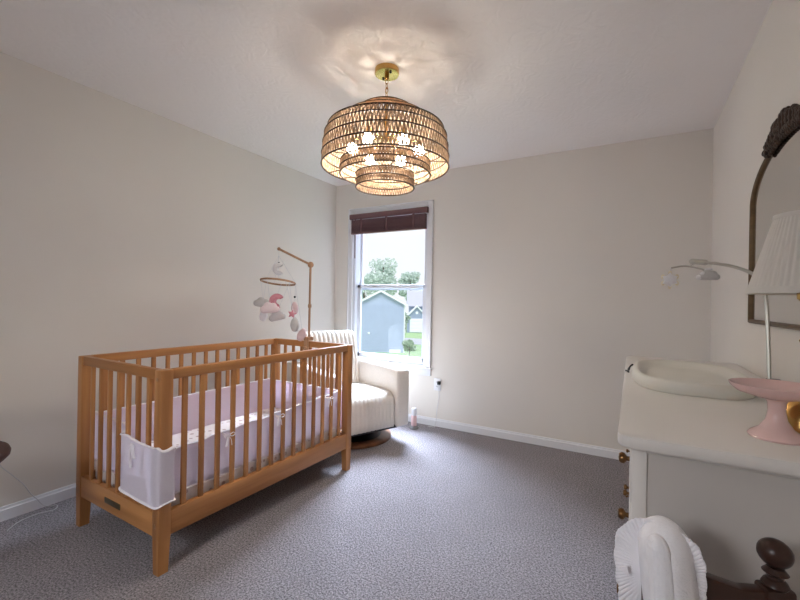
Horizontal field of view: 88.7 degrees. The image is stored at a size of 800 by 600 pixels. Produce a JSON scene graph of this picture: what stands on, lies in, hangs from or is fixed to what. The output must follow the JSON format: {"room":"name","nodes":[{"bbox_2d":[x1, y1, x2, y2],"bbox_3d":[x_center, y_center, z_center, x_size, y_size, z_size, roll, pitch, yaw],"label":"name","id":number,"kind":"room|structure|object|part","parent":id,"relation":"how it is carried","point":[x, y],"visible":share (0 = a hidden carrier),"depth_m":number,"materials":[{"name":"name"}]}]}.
{"room":"bedroom","nodes":[
{"label":"bedroom","id":0,"kind":"room"},
{"bbox_2d":[0,52,336,506],"bbox_3d":[-1.964,-0.061,2.451,0.120,2.440,5.065,1,0,30],"label":"wall","id":1,"kind":"structure","parent":0,"point":[124,226],"depth_m":2.60,"materials":[{"name":"paint"}]},
{"bbox_2d":[0,483,75,521],"bbox_3d":[-1.925,1.123,2.415,0.016,0.072,4.825,1,0,30],"label":"baseboard","id":2,"kind":"structure","parent":1,"relation":"attached to","point":[24,506],"depth_m":2.26,"materials":[{"name":"white paint"}]},
{"bbox_2d":[0,421,628,599],"bbox_3d":[-0.481,1.233,1.595,3.580,0.100,5.065,1,0,30],"label":"floor","id":3,"kind":"structure","parent":0,"point":[425,512],"depth_m":2.05,"materials":[{"name":"carpet"}]},
{"bbox_2d":[0,441,10,462],"bbox_3d":[-1.812,0.883,1.581,0.442,0.547,0.442,1,0,30],"label":"side table","id":4,"kind":"object","parent":3,"relation":"on","point":[5,449],"visible":1,"depth_m":1.69,"materials":[{"name":"brown wood"}]},
{"bbox_2d":[0,465,57,530],"bbox_3d":[-1.973,0.977,2.177,0.159,0.360,0.264,1,0,30],"label":"lamp cord","id":5,"kind":"object","parent":3,"relation":"on","point":[0,465],"visible":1,"depth_m":2.21,"materials":[{"name":"black plastic"}]},
{"bbox_2d":[76,338,352,576],"bbox_3d":[-1.007,0.738,2.494,0.762,0.875,1.339,1,0,31],"label":"crib","id":6,"kind":"object","parent":3,"relation":"on","point":[160,523],"visible":0.8,"depth_m":2.07,"materials":[{"name":"brown wood"}]},
{"bbox_3d":[-1.637,0.727,2.125,0.050,0.874,0.055,1,0,31],"label":"post","id":7,"kind":"part","parent":6,"relation":"part of","materials":[{"name":"brown wood"}]},
{"bbox_3d":[-1.358,0.960,1.929,0.145,0.027,0.004,1,0,31],"label":"name plate","id":8,"kind":"part","parent":6,"relation":"part of","materials":[{"name":"grey metal"}]},
{"bbox_3d":[-1.339,0.960,1.937,0.672,0.107,0.030,1,0,31],"label":"rail","id":9,"kind":"part","parent":6,"relation":"part of","materials":[{"name":"brown wood"}]},
{"bbox_3d":[-1.328,0.316,1.938,0.672,0.045,0.030,1,0,31],"label":"rail","id":10,"kind":"part","parent":6,"relation":"part of","materials":[{"name":"brown wood"}]},
{"bbox_3d":[-1.024,0.737,1.763,0.050,0.874,0.055,1,0,31],"label":"post","id":11,"kind":"part","parent":6,"relation":"part of","materials":[{"name":"brown wood"}]},
{"bbox_3d":[-1.310,0.318,2.680,0.030,0.045,1.235,1,0,31],"label":"rail","id":12,"kind":"part","parent":6,"relation":"part of","materials":[{"name":"brown wood"}]},
{"bbox_2d":[95,407,336,506],"bbox_3d":[-1.008,0.893,2.495,0.670,0.140,1.220,1,0,31],"label":"mattress","id":13,"kind":"object","parent":6,"relation":"in","point":[192,435],"visible":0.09,"depth_m":2.38,"materials":[{"name":"white fabric"}]},
{"bbox_2d":[94,378,341,509],"bbox_3d":[-1.000,0.759,2.455,0.747,0.346,1.332,1,0,31],"label":"liner","id":14,"kind":"object","parent":6,"relation":"attached to","point":[150,476],"visible":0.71,"depth_m":2.13,"materials":[{"name":"white fabric"}]},
{"bbox_3d":[-1.435,0.736,2.031,0.384,0.309,0.023,1,0,31],"label":"panel","id":15,"kind":"part","parent":14,"relation":"part of","materials":[{"name":"white fabric"}]},
{"bbox_3d":[-1.133,0.741,1.839,0.339,0.280,0.097,1,0,31],"label":"panel","id":16,"kind":"part","parent":14,"relation":"part of","materials":[{"name":"white fabric"}]},
{"bbox_3d":[-1.294,0.741,2.666,0.011,0.280,1.200,1,0,31],"label":"panel","id":17,"kind":"part","parent":14,"relation":"part of","materials":[{"name":"fabric"}]},
{"bbox_3d":[-0.714,0.747,2.329,0.011,0.260,1.180,1,0,31],"label":"panel","id":18,"kind":"part","parent":14,"relation":"part of","materials":[{"name":"white fabric"}]},
{"bbox_3d":[-0.690,0.762,3.031,0.650,0.260,0.009,1,0,31],"label":"panel","id":19,"kind":"part","parent":14,"relation":"part of","materials":[{"name":"fabric"}]},
{"bbox_3d":[-0.698,0.972,2.311,0.030,0.107,1.235,1,0,31],"label":"rail","id":20,"kind":"part","parent":6,"relation":"part of","materials":[{"name":"brown wood"}]},
{"bbox_3d":[-0.687,0.328,2.312,0.030,0.045,1.235,1,0,31],"label":"rail","id":21,"kind":"part","parent":6,"relation":"part of","materials":[{"name":"brown wood"}]},
{"bbox_3d":[-0.987,0.740,3.228,0.050,0.874,0.055,1,0,31],"label":"post","id":22,"kind":"part","parent":6,"relation":"part of","materials":[{"name":"brown wood"}]},
{"bbox_2d":[253,247,313,349],"bbox_3d":[-0.871,-0.005,2.983,0.420,0.755,0.316,1,0,10],"label":"mobile","id":23,"kind":"object","parent":6,"relation":"attached to","point":[271,306],"visible":1,"depth_m":2.95,"materials":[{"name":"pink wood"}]},
{"bbox_3d":[-0.774,-0.317,3.019,0.244,0.116,0.017,1,0,-29],"label":"arm","id":24,"kind":"part","parent":23,"relation":"part of","materials":[{"name":"brown wood"}]},
{"bbox_3d":[-0.669,0.330,3.055,0.672,0.045,0.030,1,0,31],"label":"rail","id":25,"kind":"part","parent":6,"relation":"part of","materials":[{"name":"brown wood"}]},
{"bbox_3d":[-0.374,0.750,2.866,0.050,0.874,0.055,1,0,31],"label":"post","id":26,"kind":"part","parent":6,"relation":"part of","materials":[{"name":"brown wood"}]},
{"bbox_2d":[287,330,408,449],"bbox_3d":[-0.465,0.738,3.562,0.790,0.897,0.802,1,0,-37],"label":"armchair","id":27,"kind":"object","parent":3,"relation":"on","point":[380,390],"visible":0.55,"depth_m":3.43,"materials":[{"name":"beige fabric"}]},
{"bbox_3d":[-0.728,0.804,3.361,0.130,0.495,0.802,1,0,-37],"label":"armrest","id":28,"kind":"part","parent":27,"relation":"part of","materials":[{"name":"beige fabric"}]},
{"bbox_3d":[-0.642,0.660,3.786,0.530,0.747,0.230,1,0,-37],"label":"backrest","id":29,"kind":"part","parent":27,"relation":"part of","materials":[{"name":"beige fabric"}]},
{"bbox_3d":[-0.465,0.903,3.549,0.500,0.297,0.746,1,0,-37],"label":"seat","id":30,"kind":"part","parent":27,"relation":"part of","materials":[{"name":"beige fabric"}]},
{"bbox_3d":[-0.478,1.050,3.563,0.600,0.028,0.760,1,0,-37],"label":"seat frame","id":31,"kind":"part","parent":27,"relation":"part of","materials":[{"name":"white fabric"}]},
{"bbox_3d":[-0.212,0.814,3.756,0.130,0.495,0.802,1,0,-37],"label":"armrest","id":32,"kind":"part","parent":27,"relation":"part of","materials":[{"name":"beige fabric"}]},
{"bbox_2d":[409,407,418,429],"bbox_3d":[0.131,1.103,3.822,0.094,0.190,0.094,1,0,-30],"label":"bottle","id":33,"kind":"object","parent":3,"relation":"on","point":[413,426],"visible":1,"depth_m":3.80,"materials":[{"name":"pink plastic"}]},
{"bbox_2d":[428,381,440,426],"bbox_3d":[0.325,0.985,3.870,0.111,0.436,0.041,1,0,17],"label":"power cord","id":34,"kind":"object","parent":3,"relation":"on","point":[438,382],"visible":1,"depth_m":3.86,"materials":[{"name":"white plastic"}]},
{"bbox_2d":[616,356,799,599],"bbox_3d":[1.088,0.760,1.493,0.492,0.900,1.615,1,0,30],"label":"dresser","id":35,"kind":"object","parent":3,"relation":"on","point":[694,462],"visible":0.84,"depth_m":0.87,"materials":[{"name":"white paint"}]},
{"bbox_3d":[0.582,0.558,1.066,0.026,0.029,0.029,1,0,30],"label":"knob","id":36,"kind":"part","parent":35,"relation":"part of","materials":[{"name":"gold metal"}]},
{"bbox_3d":[0.584,0.412,1.067,0.026,0.029,0.029,1,0,30],"label":"knob","id":37,"kind":"part","parent":35,"relation":"part of","materials":[{"name":"gold metal"}]},
{"bbox_3d":[0.648,0.553,1.173,0.016,0.018,0.018,1,0,30],"label":"knob","id":38,"kind":"part","parent":35,"relation":"part of","materials":[{"name":"gold metal"}]},
{"bbox_3d":[0.920,0.573,1.602,0.034,0.150,1.485,1,0,30],"label":"drawer","id":39,"kind":"part","parent":35,"relation":"part of","materials":[{"name":"white paint"}]},
{"bbox_3d":[0.922,0.418,1.602,0.034,0.140,1.485,1,0,30],"label":"drawer","id":40,"kind":"part","parent":35,"relation":"part of","materials":[{"name":"white paint"}]},
{"bbox_2d":[625,360,754,399],"bbox_3d":[1.082,0.288,1.562,0.392,0.044,0.612,1,0,30],"label":"changing pad","id":41,"kind":"object","parent":35,"relation":"on","point":[694,379],"visible":0.83,"depth_m":1.51,"materials":[{"name":"white plastic"}]},
{"bbox_3d":[0.724,0.768,0.828,0.455,0.870,0.020,1,0,30],"label":"frame","id":42,"kind":"part","parent":35,"relation":"part of","materials":[{"name":"white paint"}]},
{"bbox_2d":[661,259,779,379],"bbox_3d":[1.193,0.070,1.498,0.159,0.485,0.434,1,0,-12],"label":"mobile","id":43,"kind":"object","parent":35,"relation":"on","point":[707,274],"visible":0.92,"depth_m":1.55,"materials":[{"name":"white plastic"}]},
{"bbox_3d":[1.168,-0.100,1.569,0.055,0.046,0.022,1,0,20],"label":"cloud trim","id":44,"kind":"part","parent":43,"relation":"part of","materials":[{"name":"white fabric"}]},
{"bbox_3d":[0.726,0.701,0.826,0.411,0.725,0.003,1,0,30],"label":"panel","id":45,"kind":"part","parent":35,"relation":"part of","materials":[{"name":"beige paint"}]},
{"bbox_2d":[728,378,799,445],"bbox_3d":[0.833,0.246,0.904,0.169,0.118,0.169,1,0,30],"label":"cake stand","id":46,"kind":"object","parent":35,"relation":"on","point":[775,428],"visible":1,"depth_m":0.89,"materials":[{"name":"pink ceramic"}]},
{"bbox_3d":[0.834,0.203,0.904,0.169,0.032,0.169,1,0,30],"label":"plate","id":47,"kind":"part","parent":46,"relation":"part of","materials":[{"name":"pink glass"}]},
{"bbox_2d":[745,210,799,433],"bbox_3d":[0.963,0.051,0.965,0.231,0.512,0.231,1,0,30],"label":"table lamp","id":48,"kind":"object","parent":35,"relation":"on","point":[776,271],"visible":0.9,"depth_m":0.95,"materials":[{"name":"white fabric"}]},
{"bbox_3d":[0.964,-0.022,0.965,0.231,0.016,0.231,1,0,30],"label":"shade trim","id":49,"kind":"part","parent":48,"relation":"part of","materials":[{"name":"fabric"}]},
{"bbox_3d":[0.966,-0.109,0.965,0.227,0.183,0.227,1,0,30],"label":"lamp shade","id":50,"kind":"part","parent":48,"relation":"part of","materials":[{"name":"fabric"}]},
{"bbox_3d":[0.967,-0.199,0.966,0.132,0.011,0.132,1,0,30],"label":"shade trim","id":51,"kind":"part","parent":48,"relation":"part of","materials":[{"name":"fabric"}]},
{"bbox_2d":[641,537,796,599],"bbox_3d":[0.543,0.809,0.624,0.260,0.781,0.260,1,0,6],"label":"child chair","id":52,"kind":"object","parent":3,"relation":"on","point":[777,556],"visible":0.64,"depth_m":0.71,"materials":[{"name":"brown wood"}]},
{"bbox_2d":[614,515,706,599],"bbox_3d":[0.482,0.598,0.731,0.152,0.401,0.120,1,0,-6],"label":"lounger","id":53,"kind":"object","parent":52,"relation":"on","point":[654,553],"visible":1,"depth_m":0.71,"materials":[{"name":"white fabric"}]},
{"bbox_3d":[0.559,0.519,0.729,0.170,0.121,0.024,1,0,6],"label":"crest rail","id":54,"kind":"part","parent":52,"relation":"part of","materials":[{"name":"brown wood"}]},
{"bbox_3d":[0.653,0.836,0.718,0.048,0.732,0.040,1,0,6],"label":"post","id":55,"kind":"part","parent":52,"relation":"part of","materials":[{"name":"brown wood"}]},
{"bbox_2d":[0,0,772,185],"bbox_3d":[-0.437,-1.306,1.599,3.580,0.100,5.065,1,0,30],"label":"ceiling","id":56,"kind":"structure","parent":0,"point":[504,79],"depth_m":2.14,"materials":[{"name":"white paint"}]},
{"bbox_2d":[321,63,448,195],"bbox_3d":[-0.076,-0.926,2.215,0.689,0.646,0.689,1,0,12],"label":"pendant chandelier","id":57,"kind":"object","parent":56,"relation":"hanging from","point":[378,122],"visible":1,"depth_m":2.05,"materials":[{"name":"brown wicker"}]},
{"bbox_2d":[347,138,356,151],"bbox_3d":[-0.257,-0.830,2.207,0.057,0.085,0.057,1,0,30],"label":"bulb","id":58,"kind":"object","parent":57,"relation":"attached to","point":[350,148],"depth_m":2.19,"materials":[{"name":"white glass"}]},
{"bbox_2d":[363,127,373,142],"bbox_3d":[-0.161,-0.828,2.055,0.057,0.085,0.057,1,0,30],"label":"bulb","id":59,"kind":"object","parent":57,"relation":"attached to","point":[367,127],"depth_m":2.04,"materials":[{"name":"white glass"}]},
{"bbox_2d":[366,149,373,164],"bbox_3d":[-0.174,-0.828,2.367,0.057,0.085,0.057,1,0,30],"label":"bulb","id":60,"kind":"object","parent":57,"relation":"attached to","point":[370,162],"depth_m":2.35,"materials":[{"name":"white glass"}]},
{"bbox_3d":[-0.075,-0.965,2.215,0.040,0.212,0.039,1,0,30],"label":"stem","id":61,"kind":"part","parent":57,"relation":"part of","materials":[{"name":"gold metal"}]},
{"bbox_2d":[398,128,408,144],"bbox_3d":[0.019,-0.825,2.063,0.057,0.085,0.057,1,0,30],"label":"bulb","id":62,"kind":"object","parent":57,"relation":"attached to","point":[403,128],"depth_m":2.05,"materials":[{"name":"white glass"}]},
{"bbox_2d":[414,140,423,154],"bbox_3d":[0.102,-0.823,2.222,0.057,0.085,0.057,1,0,30],"label":"bulb","id":63,"kind":"object","parent":57,"relation":"attached to","point":[419,150],"depth_m":2.20,"materials":[{"name":"white glass"}]},
{"bbox_2d":[334,128,713,450],"bbox_3d":[0.760,-0.012,3.748,3.340,2.440,0.120,1,0,30],"label":"wall","id":64,"kind":"structure","parent":0,"point":[548,269],"depth_m":3.36,"materials":[{"name":"paint"}]},
{"bbox_2d":[346,200,433,375],"bbox_3d":[-0.103,-0.123,4.215,1.025,1.693,0.158,1,0,30],"label":"window","id":65,"kind":"structure","parent":64,"relation":"in","point":[355,271],"depth_m":4.19,"materials":[{"name":"white paint"}]},
{"bbox_2d":[349,206,428,257],"bbox_3d":[-0.133,-0.670,4.147,0.912,0.466,0.048,1,0,30],"label":"window blind","id":66,"kind":"object","parent":65,"relation":"attached to","point":[415,221],"visible":1,"depth_m":4.11,"materials":[{"name":"brown wood"}]},
{"bbox_3d":[-0.131,-0.699,4.149,0.874,0.016,0.043,1,0,30],"label":"rail","id":67,"kind":"part","parent":66,"relation":"part of","materials":[{"name":"brown wood"}]},
{"bbox_3d":[-0.099,0.226,4.232,0.829,0.770,0.030,1,0,30],"label":"sash","id":68,"kind":"part","parent":65,"relation":"part of","materials":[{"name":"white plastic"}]},
{"bbox_3d":[-0.069,-0.493,4.264,0.829,0.780,0.030,1,0,30],"label":"sash","id":69,"kind":"part","parent":65,"relation":"part of","materials":[{"name":"white plastic"}]},
{"bbox_3d":[-0.133,0.654,4.184,1.025,0.024,0.090,1,0,30],"label":"sill","id":70,"kind":"part","parent":65,"relation":"part of","materials":[{"name":"white paint"}]},
{"bbox_2d":[434,378,440,390],"bbox_3d":[0.355,0.804,3.893,0.072,0.116,0.012,1,0,30],"label":"wall outlet","id":71,"kind":"object","parent":64,"relation":"attached to","point":[435,379],"visible":0.77,"depth_m":3.89,"materials":[{"name":"white plastic"}]},
{"bbox_2d":[408,414,629,461],"bbox_3d":[0.706,1.171,3.687,3.308,0.072,0.016,1,0,30],"label":"baseboard","id":72,"kind":"structure","parent":64,"relation":"attached to","point":[498,433],"depth_m":3.48,"materials":[{"name":"white paint"}]},
{"bbox_2d":[710,0,799,382],"bbox_3d":[1.045,-0.012,0.744,0.120,2.440,5.065,1,0,30],"label":"wall","id":73,"kind":"structure","parent":0,"point":[767,82],"depth_m":2.01,"materials":[{"name":"paint"}]},
{"bbox_2d":[748,103,799,330],"bbox_3d":[1.374,-0.292,1.472,0.034,0.785,0.929,1,0,30],"label":"wall mirror","id":74,"kind":"object","parent":73,"relation":"attached to","point":[776,187],"visible":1,"depth_m":1.54,"materials":[{"name":"brown metal"}]},
{"bbox_3d":[1.373,-0.254,1.472,0.005,0.698,0.916,1,0,30],"label":"bead trim","id":75,"kind":"part","parent":74,"relation":"part of","materials":[{"name":"brown metal"}]},
{"label":"outside","id":76,"kind":"structure","parent":0,"visible":0},
{"bbox_2d":[367,344,421,357],"bbox_3d":[-12.706,5.172,34.220,70.000,0.500,37.900,1,0,30],"label":"lawn","id":77,"kind":"structure","parent":76,"point":[418,353],"depth_m":39.54,"materials":[{"name":"green plant"}]},
{"bbox_2d":[361,290,407,352],"bbox_3d":[-1.848,2.067,44.371,5.280,6.120,9.700,1,0,1],"label":"house","id":78,"kind":"structure","parent":77,"relation":"on","point":[383,314],"depth_m":40.00,"materials":[{"name":"blue"}]},
{"bbox_3d":[-1.854,-0.191,39.694,5.280,1.620,0.060,1,0,1],"label":"rake trim","id":79,"kind":"part","parent":78,"relation":"part of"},
{"bbox_3d":[0.417,2.809,39.997,0.120,4.700,0.120,1,0,1],"label":"corner trim","id":80,"kind":"part","parent":78,"relation":"part of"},
{"bbox_2d":[402,339,416,354],"bbox_3d":[0.732,4.300,35.912,1.322,1.731,1.571,1,0,19],"label":"shrub","id":81,"kind":"object","parent":77,"relation":"on","point":[408,344],"visible":1,"depth_m":35.93,"materials":[{"name":"green plant"}]},
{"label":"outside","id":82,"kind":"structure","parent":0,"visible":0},
{"bbox_2d":[405,323,421,338],"bbox_3d":[6.193,5.586,87.820,110.000,0.500,61.000,1,0,30],"label":"lawn","id":83,"kind":"structure","parent":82,"point":[407,335],"depth_m":60.19,"materials":[{"name":"green plant"}]},
{"bbox_2d":[362,258,397,295],"bbox_3d":[-3.752,-1.975,86.930,7.933,14.282,7.674,1,0,-34],"label":"tree","id":84,"kind":"object","parent":83,"relation":"on","point":[372,278],"visible":0.66,"depth_m":85.92,"materials":[{"name":"green plant"}]},
{"bbox_2d":[405,312,410,328],"bbox_3d":[0.516,3.289,50.602,1.607,3.791,1.148,1,0,30],"label":"tree","id":85,"kind":"object","parent":83,"relation":"on","point":[407,317],"visible":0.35,"depth_m":50.43,"materials":[{"name":"green plant"}]},
{"bbox_3d":[0.532,2.420,50.603,1.607,2.054,1.148,1,0,30],"label":"crown","id":86,"kind":"part","parent":85,"relation":"part of","materials":[{"name":"green plant"}]},
{"bbox_2d":[397,271,420,300],"bbox_3d":[1.746,-0.361,82.881,4.366,11.233,4.728,1,0,30],"label":"tree","id":87,"kind":"object","parent":83,"relation":"on","point":[413,277],"visible":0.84,"depth_m":81.92,"materials":[{"name":"green plant"}]},
{"bbox_2d":[405,290,422,332],"bbox_3d":[7.496,1.880,70.082,13.300,6.900,11.200,1,0,1],"label":"house","id":88,"kind":"structure","parent":83,"relation":"on","point":[414,298],"depth_m":65.14,"materials":[{"name":"stone"}]},
{"bbox_3d":[2.710,1.906,66.553,3.700,2.170,3.550,1,0,1],"label":"rake trim","id":89,"kind":"part","parent":88,"relation":"part of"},
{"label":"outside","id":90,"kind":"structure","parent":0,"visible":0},
{"bbox_2d":[405,338,421,344],"bbox_3d":[-6.104,5.301,55.997,80.000,0.540,6.500,1,0,30],"label":"street","id":91,"kind":"structure","parent":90,"point":[416,341],"depth_m":52.16,"materials":[{"name":"grey asphalt"}]}
]}

